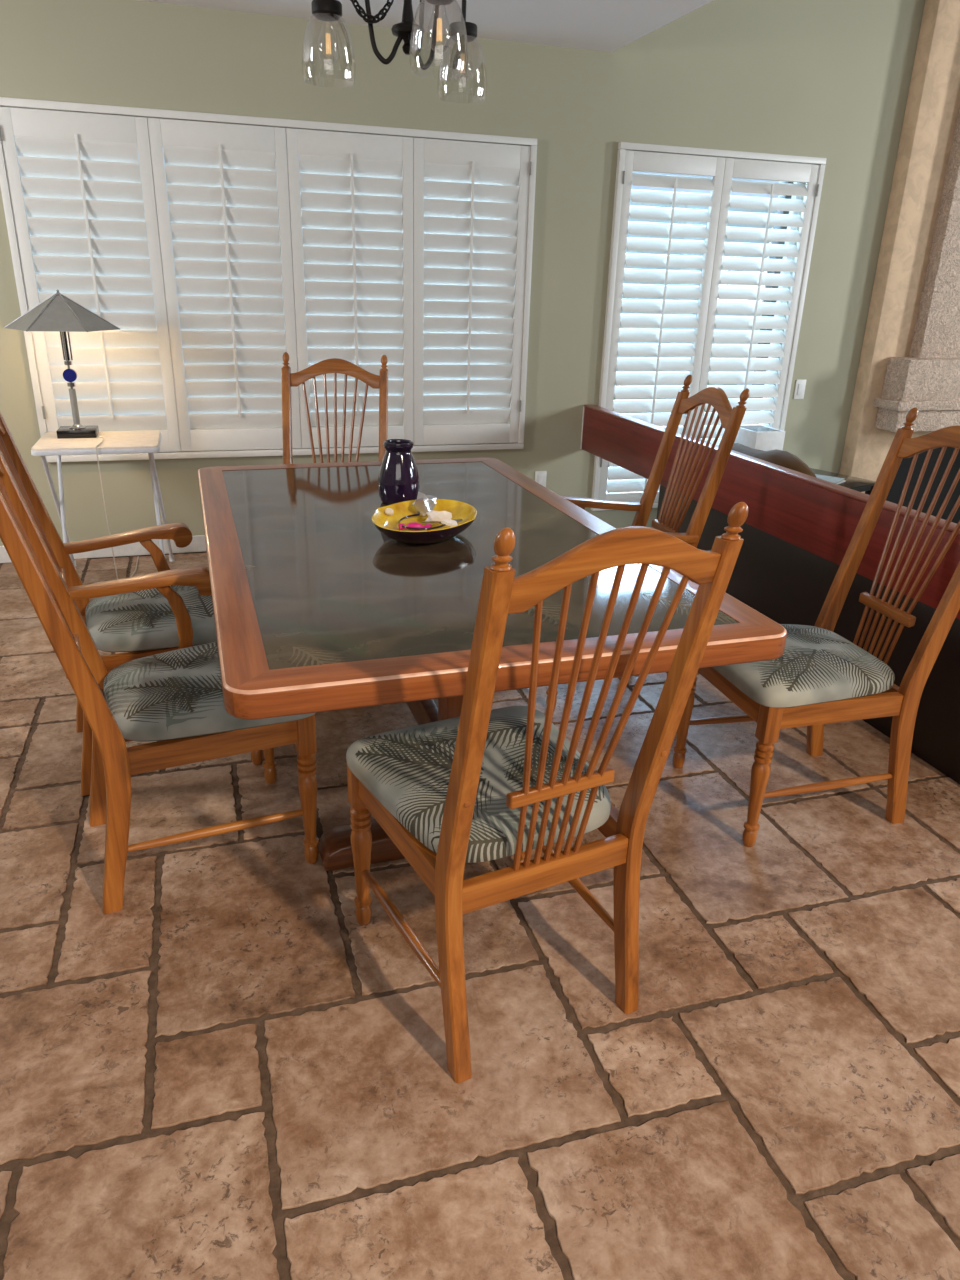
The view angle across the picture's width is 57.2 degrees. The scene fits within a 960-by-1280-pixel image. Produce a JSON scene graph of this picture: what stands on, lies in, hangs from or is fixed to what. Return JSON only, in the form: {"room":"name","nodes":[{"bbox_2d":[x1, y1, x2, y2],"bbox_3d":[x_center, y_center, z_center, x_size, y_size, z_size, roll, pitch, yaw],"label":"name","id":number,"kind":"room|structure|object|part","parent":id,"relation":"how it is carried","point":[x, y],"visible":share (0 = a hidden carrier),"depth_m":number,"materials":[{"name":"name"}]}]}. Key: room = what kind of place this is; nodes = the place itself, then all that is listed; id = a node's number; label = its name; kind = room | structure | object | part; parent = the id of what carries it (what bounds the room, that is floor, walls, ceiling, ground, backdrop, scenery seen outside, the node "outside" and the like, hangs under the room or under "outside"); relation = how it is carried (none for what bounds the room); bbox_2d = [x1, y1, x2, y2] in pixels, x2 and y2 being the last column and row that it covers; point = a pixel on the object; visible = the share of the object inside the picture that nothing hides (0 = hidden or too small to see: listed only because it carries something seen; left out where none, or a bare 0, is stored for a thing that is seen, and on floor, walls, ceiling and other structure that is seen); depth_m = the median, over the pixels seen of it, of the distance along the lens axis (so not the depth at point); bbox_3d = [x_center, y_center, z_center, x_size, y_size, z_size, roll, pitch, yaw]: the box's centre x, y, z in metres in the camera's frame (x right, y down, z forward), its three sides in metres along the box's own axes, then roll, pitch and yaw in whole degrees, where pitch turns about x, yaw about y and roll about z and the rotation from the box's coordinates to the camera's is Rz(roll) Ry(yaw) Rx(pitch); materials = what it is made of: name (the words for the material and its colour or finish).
{"room":"dining room","nodes":[
{"label":"dining room","id":0,"kind":"room"},
{"bbox_2d":[140,0,712,51],"bbox_3d":[-0.915,-2.986,1.045,4.870,2.560,4.890,-5,23,-16],"label":"ceiling","id":1,"kind":"structure","parent":0,"point":[596,25],"depth_m":3.82,"materials":[{"name":"paint"}]},
{"bbox_2d":[311,0,476,72],"bbox_3d":[-0.140,-1.516,1.788,0.443,0.676,0.453,-5,23,-16],"label":"chandelier","id":2,"kind":"object","parent":1,"relation":"hanging from","point":[407,30],"visible":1,"depth_m":1.93,"materials":[{"name":"black metal"}]},
{"bbox_3d":[-0.237,-1.425,1.872,0.167,0.188,0.016,-7,24,-20],"label":"slack chain","id":3,"kind":"part","parent":2,"relation":"part of","materials":[{"name":"black metal"}]},
{"bbox_3d":[-0.252,-1.403,1.909,0.175,0.258,0.011,-2,23,-9],"label":"arm","id":4,"kind":"part","parent":2,"relation":"part of","materials":[{"name":"black metal"}]},
{"bbox_3d":[-0.115,-1.357,1.805,0.011,0.258,0.246,-6,23,-18],"label":"arm","id":5,"kind":"part","parent":2,"relation":"part of","materials":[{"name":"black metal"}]},
{"bbox_3d":[-0.093,-1.430,1.986,0.011,0.258,0.172,21,29,39],"label":"arm","id":6,"kind":"part","parent":2,"relation":"part of","materials":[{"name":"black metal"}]},
{"bbox_2d":[0,0,924,563],"bbox_3d":[0.706,-2.875,4.500,9.600,5.300,0.160,-5,23,-16],"label":"wall","id":7,"kind":"structure","parent":0,"point":[829,79],"depth_m":4.51,"materials":[{"name":"green paint"}]},
{"bbox_2d":[0,535,206,562],"bbox_3d":[-1.680,-0.493,4.604,4.680,0.088,0.013,-5,23,-16],"label":"baseboard","id":8,"kind":"structure","parent":7,"relation":"attached to","point":[198,544],"depth_m":4.56,"materials":[{"name":"white paint"}]},
{"bbox_2d":[0,97,536,461],"bbox_3d":[-0.926,-1.697,4.368,2.472,1.537,0.102,-5,23,-16],"label":"plantation shutter","id":9,"kind":"object","parent":7,"relation":"attached to","point":[439,254],"visible":0.88,"depth_m":4.29,"materials":[{"name":"white paint"}]},
{"bbox_3d":[-1.781,-1.612,4.099,0.608,1.467,0.038,-5,23,-16],"label":"shutter panel","id":10,"kind":"part","parent":9,"relation":"part of","materials":[{"name":"white paint"}]},
{"bbox_3d":[-1.775,-1.638,4.058,0.012,1.217,0.010,-5,23,-16],"label":"tilt rod","id":11,"kind":"part","parent":9,"relation":"part of","materials":[{"name":"white paint"}]},
{"bbox_3d":[-1.205,-1.665,4.270,0.608,1.467,0.038,-5,23,-16],"label":"shutter panel","id":12,"kind":"part","parent":9,"relation":"part of","materials":[{"name":"white paint"}]},
{"bbox_3d":[-1.200,-1.693,4.231,0.012,1.216,0.010,-5,23,-16],"label":"tilt rod","id":13,"kind":"part","parent":9,"relation":"part of","materials":[{"name":"white paint"}]},
{"bbox_3d":[-0.630,-1.718,4.440,0.608,1.467,0.038,-5,23,-16],"label":"shutter panel","id":14,"kind":"part","parent":9,"relation":"part of","materials":[{"name":"white paint"}]},
{"bbox_3d":[-0.625,-1.746,4.401,0.012,1.216,0.010,-5,23,-16],"label":"tilt rod","id":15,"kind":"part","parent":9,"relation":"part of","materials":[{"name":"white paint"}]},
{"bbox_3d":[-0.049,-1.799,4.571,0.012,1.216,0.010,-5,23,-16],"label":"tilt rod","id":16,"kind":"part","parent":9,"relation":"part of","materials":[{"name":"white paint"}]},
{"bbox_3d":[-0.057,-1.770,4.607,0.600,1.467,0.034,-5,23,-16],"label":"shutter panel","id":17,"kind":"part","parent":9,"relation":"part of","materials":[{"name":"white paint"}]},
{"bbox_2d":[535,471,546,486],"bbox_3d":[0.351,-0.922,5.105,0.072,0.116,0.009,-5,23,-16],"label":"wall outlet","id":18,"kind":"object","parent":7,"relation":"attached to","point":[540,476],"visible":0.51,"depth_m":5.09,"materials":[{"name":"white plastic"}]},
{"bbox_2d":[538,475,543,484],"bbox_3d":[0.352,-0.921,5.102,0.034,0.068,0.004,-5,23,-16],"label":"socket","id":19,"kind":"object","parent":18,"relation":"attached to","point":[540,477],"depth_m":5.10,"materials":[{"name":"white paint"}]},
{"bbox_2d":[606,182,803,492],"bbox_3d":[1.250,-1.774,5.190,1.190,1.870,0.040,-5,23,-16],"label":"window","id":20,"kind":"structure","parent":7,"relation":"in","point":[792,197],"depth_m":5.19,"materials":[{"name":"clear glass"}]},
{"bbox_2d":[591,142,826,510],"bbox_3d":[1.284,-1.731,5.087,1.252,1.932,0.112,-5,23,-16],"label":"plantation shutter","id":21,"kind":"object","parent":20,"relation":"attached to","point":[623,485],"visible":0.65,"depth_m":4.95,"materials":[{"name":"white paint"}]},
{"bbox_3d":[1.014,-1.657,4.970,0.012,1.698,0.010,-5,23,-16],"label":"tilt rod","id":22,"kind":"part","parent":21,"relation":"part of","materials":[{"name":"white paint"}]},
{"bbox_3d":[1.007,-1.701,4.995,0.601,1.862,0.038,-5,23,-16],"label":"shutter panel","id":23,"kind":"part","parent":21,"relation":"part of","materials":[{"name":"white paint"}]},
{"bbox_3d":[1.572,-1.753,5.160,0.593,1.862,0.034,-5,23,-16],"label":"shutter panel","id":24,"kind":"part","parent":21,"relation":"part of","materials":[{"name":"white paint"}]},
{"bbox_3d":[1.582,-1.710,5.138,0.012,1.698,0.010,-5,23,-16],"label":"tilt rod","id":25,"kind":"part","parent":21,"relation":"part of","materials":[{"name":"white paint"}]},
{"bbox_2d":[793,380,805,398],"bbox_3d":[1.960,-1.534,5.385,0.072,0.116,0.010,-5,23,-16],"label":"light switch","id":26,"kind":"object","parent":7,"relation":"attached to","point":[800,385],"visible":1,"depth_m":5.38,"materials":[{"name":"white plastic"}]},
{"bbox_2d":[0,552,959,1279],"bbox_3d":[-0.628,0.680,2.330,4.244,0.300,5.508,-5,23,-16],"label":"floor","id":27,"kind":"structure","parent":0,"point":[222,1073],"depth_m":1.73,"materials":[{"name":"tile"}]},
{"bbox_2d":[31,430,174,566],"bbox_3d":[-1.715,-0.601,4.085,0.506,0.680,0.561,-5,23,-16],"label":"tray table","id":28,"kind":"object","parent":27,"relation":"on","point":[136,441],"visible":0.86,"depth_m":3.87,"materials":[{"name":"beige laminate"}]},
{"bbox_3d":[-1.933,-0.581,4.041,0.020,0.650,0.514,-6,24,-18],"label":"leg","id":29,"kind":"part","parent":28,"relation":"part of","materials":[{"name":"white metal"}]},
{"bbox_2d":[4,289,119,438],"bbox_3d":[-1.798,-1.202,3.842,0.459,0.612,0.399,-5,23,-16],"label":"table lamp","id":30,"kind":"object","parent":28,"relation":"on","point":[57,313],"visible":1,"depth_m":3.72,"materials":[{"name":"silver metal"}]},
{"bbox_3d":[-1.792,-1.402,3.760,0.456,0.135,0.395,-5,23,-16],"label":"lamp shade","id":31,"kind":"part","parent":30,"relation":"part of","materials":[{"name":"grey fabric"}]},
{"bbox_3d":[-1.795,-1.300,3.802,0.018,0.175,0.018,-5,23,-16],"label":"rod","id":32,"kind":"part","parent":30,"relation":"part of","materials":[{"name":"silver metal"}]},
{"bbox_3d":[-1.803,-1.037,3.910,0.028,0.155,0.028,-5,23,-16],"label":"rod","id":33,"kind":"part","parent":30,"relation":"part of","materials":[{"name":"grey metal"}]},
{"bbox_3d":[-1.910,-0.580,4.038,0.020,0.645,0.218,-3,23,-12],"label":"leg","id":34,"kind":"part","parent":28,"relation":"part of","materials":[{"name":"white metal"}]},
{"bbox_2d":[31,430,161,455],"bbox_3d":[-1.688,-0.879,3.907,0.506,0.030,0.436,-5,23,-16],"label":"tray","id":35,"kind":"object","parent":28,"relation":"on","point":[136,441],"depth_m":3.79,"materials":[{"name":"beige laminate"}]},
{"bbox_2d":[96,436,138,578],"bbox_3d":[-1.700,-0.621,4.123,0.058,0.684,0.658,-2,23,-10],"label":"lamp cord","id":36,"kind":"object","parent":28,"relation":"hanging from","point":[98,436],"visible":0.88,"depth_m":3.81,"materials":[{"name":"white plastic"}]},
{"bbox_3d":[-1.524,-0.615,4.152,0.020,0.645,0.218,-7,24,-21],"label":"leg","id":37,"kind":"part","parent":28,"relation":"part of","materials":[{"name":"white metal"}]},
{"bbox_3d":[-1.508,-0.620,4.167,0.020,0.650,0.514,-4,23,-15],"label":"leg","id":38,"kind":"part","parent":28,"relation":"part of","materials":[{"name":"white metal"}]},
{"bbox_2d":[0,412,262,795],"bbox_3d":[-1.006,-0.166,2.545,0.642,1.082,0.551,-8,24,-23],"label":"armchair","id":39,"kind":"object","parent":27,"relation":"on","point":[165,610],"visible":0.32,"depth_m":2.46,"materials":[{"name":"brown wood"}]},
{"bbox_3d":[-1.261,-0.556,2.252,0.053,0.112,0.389,-9,24,-23],"label":"crest rail","id":40,"kind":"part","parent":39,"relation":"part of","materials":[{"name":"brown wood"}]},
{"bbox_3d":[-1.286,-0.183,2.645,0.196,1.022,0.043,-9,24,-23],"label":"post","id":41,"kind":"part","parent":39,"relation":"part of","materials":[{"name":"brown wood"}]},
{"bbox_3d":[-1.114,-0.036,2.300,0.196,1.022,0.043,-9,24,-23],"label":"post","id":42,"kind":"part","parent":39,"relation":"part of","materials":[{"name":"brown wood"}]},
{"bbox_3d":[-1.096,-0.306,2.716,0.404,0.069,0.060,-11,25,-27],"label":"arm","id":43,"kind":"part","parent":39,"relation":"part of","materials":[{"name":"brown wood"}]},
{"bbox_3d":[-0.904,-0.143,2.331,0.404,0.069,0.060,-7,24,-19],"label":"arm","id":44,"kind":"part","parent":39,"relation":"part of","materials":[{"name":"brown wood"}]},
{"bbox_3d":[-0.862,0.047,2.456,0.393,0.073,0.024,-7,24,-21],"label":"rail","id":45,"kind":"part","parent":39,"relation":"part of","materials":[{"name":"brown wood"}]},
{"bbox_3d":[-0.925,-0.091,2.617,0.458,0.079,0.495,-9,24,-23],"label":"seat","id":46,"kind":"part","parent":39,"relation":"part of","materials":[{"name":"fabric"}]},
{"bbox_3d":[-0.672,0.178,2.596,0.047,0.424,0.047,-9,24,-23],"label":"leg","id":47,"kind":"part","parent":39,"relation":"part of","materials":[{"name":"brown wood"}]},
{"bbox_2d":[0,452,318,913],"bbox_3d":[-0.754,0.029,2.087,0.642,1.082,0.475,-9,25,-25],"label":"dining chair","id":48,"kind":"object","parent":27,"relation":"on","point":[173,699],"visible":0.83,"depth_m":2.01,"materials":[{"name":"brown wood"}]},
{"bbox_3d":[-1.005,-0.358,1.787,0.053,0.112,0.369,-9,25,-25],"label":"crest rail","id":49,"kind":"part","parent":48,"relation":"part of","materials":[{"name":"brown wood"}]},
{"bbox_3d":[-1.033,0.019,2.171,0.196,1.022,0.043,-9,25,-25],"label":"post","id":50,"kind":"part","parent":48,"relation":"part of","materials":[{"name":"brown wood"}]},
{"bbox_3d":[-0.858,0.157,1.847,0.196,1.022,0.043,-9,25,-25],"label":"post","id":51,"kind":"part","parent":48,"relation":"part of","materials":[{"name":"brown wood"}]},
{"bbox_3d":[-0.674,0.103,2.162,0.458,0.079,0.475,-9,25,-25],"label":"seat","id":52,"kind":"part","parent":48,"relation":"part of","materials":[{"name":"fabric"}]},
{"bbox_3d":[-0.610,0.237,2.010,0.393,0.073,0.024,-8,24,-23],"label":"rail","id":53,"kind":"part","parent":48,"relation":"part of","materials":[{"name":"brown wood"}]},
{"bbox_3d":[-0.608,0.219,2.501,0.047,0.424,0.047,-9,25,-25],"label":"leg","id":54,"kind":"part","parent":48,"relation":"part of","materials":[{"name":"brown wood"}]},
{"bbox_3d":[-0.422,0.366,2.156,0.047,0.424,0.047,-9,25,-25],"label":"leg","id":55,"kind":"part","parent":48,"relation":"part of","materials":[{"name":"brown wood"}]},
{"bbox_2d":[281,352,387,463],"bbox_3d":[-0.602,-0.560,3.534,0.475,1.082,0.642,1,22,-2],"label":"dining chair","id":56,"kind":"object","parent":27,"relation":"on","point":[333,365],"visible":0.25,"depth_m":3.63,"materials":[{"name":"brown wood"}]},
{"bbox_3d":[-0.805,-0.616,3.736,0.043,1.022,0.196,1,22,-2],"label":"post","id":57,"kind":"part","parent":56,"relation":"part of","materials":[{"name":"brown wood"}]},
{"bbox_3d":[-0.597,-1.102,3.630,0.369,0.112,0.053,1,22,-2],"label":"crest rail","id":58,"kind":"part","parent":56,"relation":"part of","materials":[{"name":"brown wood"}]},
{"bbox_3d":[-0.412,-0.611,3.749,0.043,1.022,0.196,1,22,-2],"label":"post","id":59,"kind":"part","parent":56,"relation":"part of","materials":[{"name":"brown wood"}]},
{"bbox_2d":[198,458,786,870],"bbox_3d":[-0.185,0.048,2.505,1.077,0.760,1.843,-6,23,-17],"label":"dining table","id":60,"kind":"object","parent":27,"relation":"on","point":[316,609],"visible":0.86,"depth_m":1.87,"materials":[{"name":"wood"},{"name":"dark glass"}]},
{"bbox_2d":[378,439,419,504],"bbox_3d":[-0.239,-0.495,2.590,0.123,0.179,0.123,-5,23,-16],"label":"vase","id":61,"kind":"object","parent":60,"relation":"on","point":[398,478],"visible":0.94,"depth_m":2.55,"materials":[{"name":"ceramic"}]},
{"bbox_2d":[372,499,476,544],"bbox_3d":[-0.142,-0.299,2.279,0.268,0.059,0.354,9,23,16],"label":"bowl","id":62,"kind":"object","parent":60,"relation":"on","point":[387,525],"visible":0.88,"depth_m":2.30,"materials":[{"name":"ceramic"}]},
{"bbox_2d":[384,508,393,514],"bbox_3d":[-0.238,-0.337,2.311,0.025,0.019,0.029,-5,23,-16],"label":"pebble","id":63,"kind":"object","parent":62,"relation":"in","point":[388,511],"visible":1,"depth_m":2.30,"materials":[{"name":"beige stone"}]},
{"bbox_2d":[398,522,431,530],"bbox_3d":[-0.168,-0.291,2.262,0.086,0.024,0.022,1,22,-1],"label":"candy","id":64,"kind":"object","parent":62,"relation":"in","point":[414,524],"visible":0.84,"depth_m":2.26,"materials":[{"name":"plastic"}]},
{"bbox_2d":[398,514,445,529],"bbox_3d":[-0.147,-0.311,2.306,0.130,0.006,0.162,9,23,16],"label":"bangle","id":65,"kind":"object","parent":62,"relation":"in","point":[408,516],"visible":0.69,"depth_m":2.25,"materials":[{"name":"black metal"}]},
{"bbox_2d":[413,491,435,516],"bbox_3d":[-0.152,-0.367,2.368,0.062,0.065,0.046,-18,30,-40],"label":"wrapper","id":66,"kind":"object","parent":62,"relation":"in","point":[424,503],"visible":0.93,"depth_m":2.36,"materials":[{"name":"silver metal"}]},
{"bbox_2d":[426,510,451,523],"bbox_3d":[-0.111,-0.325,2.325,0.068,0.038,0.044,-15,28,-35],"label":"paper wrapper","id":67,"kind":"object","parent":62,"relation":"in","point":[432,515],"visible":0.8,"depth_m":2.31,"materials":[{"name":"white paper"}]},
{"bbox_2d":[422,519,462,522],"bbox_3d":[-0.098,-0.308,2.278,0.107,0.018,0.011,4,22,6],"label":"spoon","id":68,"kind":"object","parent":62,"relation":"in","point":[456,520],"visible":0.64,"depth_m":2.28,"materials":[{"name":"silver metal"}]},
{"bbox_2d":[441,519,456,526],"bbox_3d":[-0.072,-0.288,2.190,0.040,0.022,0.034,21,29,38],"label":"seashell","id":69,"kind":"object","parent":62,"relation":"in","point":[449,522],"visible":0.98,"depth_m":2.18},
{"bbox_3d":[-0.049,0.174,2.195,0.095,0.622,0.084,-6,23,-17],"label":"trestle post","id":70,"kind":"part","parent":60,"relation":"part of","materials":[{"name":"brown wood"}]},
{"bbox_2d":[346,502,748,1082],"bbox_3d":[0.058,0.215,1.690,0.475,1.082,0.642,-10,25,-26],"label":"dining chair","id":71,"kind":"object","parent":27,"relation":"on","point":[482,784],"visible":1,"depth_m":1.57,"materials":[{"name":"brown wood"}]},
{"bbox_3d":[-0.263,0.455,1.952,0.047,0.424,0.047,-10,25,-26],"label":"leg","id":72,"kind":"part","parent":71,"relation":"part of","materials":[{"name":"brown wood"}]},
{"bbox_3d":[-0.155,0.370,1.718,0.024,0.073,0.393,-11,25,-28],"label":"rail","id":73,"kind":"part","parent":71,"relation":"part of","materials":[{"name":"brown wood"}]},
{"bbox_3d":[-0.020,0.347,1.442,0.043,1.022,0.196,-10,25,-26],"label":"post","id":74,"kind":"part","parent":71,"relation":"part of","materials":[{"name":"brown wood"}]},
{"bbox_3d":[0.014,0.271,1.801,0.475,0.079,0.458,-10,25,-26],"label":"seat","id":75,"kind":"part","parent":71,"relation":"part of","materials":[{"name":"fabric"}]},
{"bbox_3d":[0.109,0.392,2.132,0.047,0.424,0.047,-10,25,-26],"label":"leg","id":76,"kind":"part","parent":71,"relation":"part of","materials":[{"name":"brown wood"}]},
{"bbox_3d":[0.121,0.432,1.635,0.360,0.057,0.024,-10,25,-26],"label":"rail","id":77,"kind":"part","parent":71,"relation":"part of","materials":[{"name":"brown wood"}]},
{"bbox_3d":[0.202,0.310,1.891,0.024,0.073,0.393,-8,24,-23],"label":"rail","id":78,"kind":"part","parent":71,"relation":"part of","materials":[{"name":"brown wood"}]},
{"bbox_3d":[0.205,-0.112,1.273,0.369,0.112,0.053,-10,25,-26],"label":"crest rail","id":79,"kind":"part","parent":71,"relation":"part of","materials":[{"name":"brown wood"}]},
{"bbox_3d":[0.329,0.288,1.611,0.043,1.022,0.196,-10,25,-26],"label":"post","id":80,"kind":"part","parent":71,"relation":"part of","materials":[{"name":"brown wood"}]},
{"bbox_2d":[546,374,749,707],"bbox_3d":[0.487,-0.362,3.127,0.642,1.082,0.551,-3,23,-12],"label":"armchair","id":81,"kind":"object","parent":27,"relation":"on","point":[731,419],"visible":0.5,"depth_m":3.08,"materials":[{"name":"brown wood"}]},
{"bbox_3d":[0.254,0.041,2.997,0.047,0.424,0.047,-3,23,-12],"label":"leg","id":82,"kind":"part","parent":81,"relation":"part of","materials":[{"name":"brown wood"}]},
{"bbox_3d":[0.434,-0.506,3.310,0.404,0.069,0.060,-2,23,-8],"label":"arm","id":83,"kind":"part","parent":81,"relation":"part of","materials":[{"name":"brown wood"}]},
{"bbox_3d":[0.650,-0.424,3.369,0.196,1.022,0.043,-3,23,-12],"label":"post","id":84,"kind":"part","parent":81,"relation":"part of","materials":[{"name":"brown wood"}]},
{"bbox_3d":[0.533,-0.333,2.895,0.404,0.069,0.060,-5,23,-16],"label":"arm","id":85,"kind":"part","parent":81,"relation":"part of","materials":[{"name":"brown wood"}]},
{"bbox_3d":[0.786,-0.809,3.012,0.053,0.112,0.389,-3,23,-12],"label":"crest rail","id":86,"kind":"part","parent":81,"relation":"part of","materials":[{"name":"brown wood"}]},
{"bbox_3d":[0.738,-0.269,2.997,0.196,1.022,0.043,-3,23,-12],"label":"post","id":87,"kind":"part","parent":81,"relation":"part of","materials":[{"name":"brown wood"}]},
{"bbox_2d":[580,404,959,783],"bbox_3d":[1.071,-0.424,3.776,0.064,0.736,3.136,-5,23,-16],"label":"divider","id":88,"kind":"object","parent":27,"relation":"on","point":[799,528],"visible":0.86,"depth_m":3.25,"materials":[{"name":"red wood"}]},
{"bbox_3d":[1.201,-0.130,3.401,0.028,0.484,2.180,-5,23,-16],"label":"panel","id":89,"kind":"part","parent":88,"relation":"part of","materials":[{"name":"wood"}]},
{"bbox_2d":[673,407,959,846],"bbox_3d":[0.948,-0.051,2.402,0.642,1.082,0.475,-4,23,-14],"label":"dining chair","id":90,"kind":"object","parent":27,"relation":"on","point":[821,677],"visible":0.86,"depth_m":2.33,"materials":[{"name":"brown wood"}]},
{"bbox_3d":[0.619,0.195,2.647,0.047,0.424,0.047,-4,23,-14],"label":"leg","id":91,"kind":"part","parent":90,"relation":"part of","materials":[{"name":"brown wood"}]},
{"bbox_3d":[0.674,0.113,2.394,0.028,0.066,0.388,-4,23,-14],"label":"rail","id":92,"kind":"part","parent":90,"relation":"part of","materials":[{"name":"brown wood"}]},
{"bbox_3d":[0.724,0.351,2.273,0.047,0.424,0.047,-4,23,-14],"label":"leg","id":93,"kind":"part","parent":90,"relation":"part of","materials":[{"name":"brown wood"}]},
{"bbox_3d":[0.857,0.043,2.416,0.458,0.079,0.475,-4,23,-14],"label":"seat","id":94,"kind":"part","parent":90,"relation":"part of","materials":[{"name":"fabric"}]},
{"bbox_3d":[0.930,0.176,2.267,0.393,0.073,0.024,-5,23,-16],"label":"rail","id":95,"kind":"part","parent":90,"relation":"part of","materials":[{"name":"brown wood"}]},
{"bbox_3d":[1.105,-0.112,2.640,0.196,1.022,0.043,-4,23,-14],"label":"post","id":96,"kind":"part","parent":90,"relation":"part of","materials":[{"name":"brown wood"}]},
{"bbox_3d":[1.088,0.103,2.505,0.024,0.057,0.360,-4,23,-14],"label":"rail","id":97,"kind":"part","parent":90,"relation":"part of","materials":[{"name":"brown wood"}]},
{"bbox_3d":[1.203,0.035,2.289,0.196,1.022,0.043,-4,23,-14],"label":"post","id":98,"kind":"part","parent":90,"relation":"part of","materials":[{"name":"brown wood"}]},
{"bbox_3d":[1.246,-0.502,2.296,0.053,0.112,0.369,-4,23,-14],"label":"crest rail","id":99,"kind":"part","parent":90,"relation":"part of","materials":[{"name":"brown wood"}]},
{"bbox_3d":[4.351,1.135,1.785,4.880,0.140,9.740,-5,23,-16],"label":"floor","id":100,"kind":"structure","parent":0,"visible":0},
{"bbox_2d":[734,425,784,450],"bbox_3d":[1.605,-0.862,5.238,0.190,0.785,0.240,-5,23,-16],"label":"planter box","id":101,"kind":"object","parent":100,"relation":"on","point":[759,437],"visible":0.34,"depth_m":5.02,"materials":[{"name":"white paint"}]},
{"bbox_2d":[732,443,816,477],"bbox_3d":[1.456,-0.433,4.018,0.690,0.910,0.700,-5,23,-16],"label":"chair","id":102,"kind":"object","parent":100,"relation":"on","point":[786,459],"visible":0.03,"depth_m":3.65,"materials":[{"name":"brown fabric"}]},
{"bbox_2d":[810,468,875,494],"bbox_3d":[1.914,-0.649,5.039,0.400,0.560,0.470,-14,27,-33],"label":"end table","id":103,"kind":"object","parent":100,"relation":"on","point":[858,484],"visible":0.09,"depth_m":4.87,"materials":[{"name":"black glass"}]},
{"bbox_3d":[1.870,-0.887,4.867,0.240,0.007,0.170,22,30,40],"label":"magazine","id":104,"kind":"object","parent":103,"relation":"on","visible":0},
{"bbox_2d":[815,474,844,483],"bbox_3d":[1.873,-0.897,4.870,0.240,0.007,0.170,17,27,34],"label":"magazine","id":105,"kind":"object","parent":104,"relation":"on","point":[835,480],"visible":0.41,"depth_m":4.85,"materials":[{"name":"white paper"}]},
{"bbox_2d":[839,0,959,523],"bbox_3d":[3.372,-3.087,5.021,1.975,5.160,0.333,-5,23,-16],"label":"fireplace","id":106,"kind":"object","parent":100,"relation":"on","point":[910,356],"visible":0.73,"depth_m":5.21,"materials":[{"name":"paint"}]},
{"label":"outside","id":107,"kind":"structure","parent":0,"visible":0},
{"bbox_3d":[-0.946,-2.030,9.637,16.000,0.150,8.960,-5,23,-16],"label":"patio","id":108,"kind":"object","parent":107,"visible":0},
{"bbox_2d":[59,166,775,429],"bbox_3d":[0.177,-3.202,9.015,18.000,2.550,0.150,-5,23,-16],"label":"wall","id":109,"kind":"structure","parent":108,"relation":"on","point":[631,203],"depth_m":9.30,"materials":[{"name":"white paint"}]},
{"bbox_2d":[614,382,749,437],"bbox_3d":[2.222,-2.350,9.517,4.320,1.000,0.646,-5,23,-16],"label":"hedge","id":110,"kind":"object","parent":108,"relation":"on","point":[615,382],"visible":0.02,"depth_m":9.22,"materials":[{"name":"green plant"}]},
{"bbox_2d":[750,181,793,397],"bbox_3d":[2.390,-2.957,6.993,0.160,3.750,0.100,-5,23,-16],"label":"patio post","id":111,"kind":"object","parent":108,"relation":"on","point":[779,196],"visible":0.02,"depth_m":6.94,"materials":[{"name":"white"}]}
]}

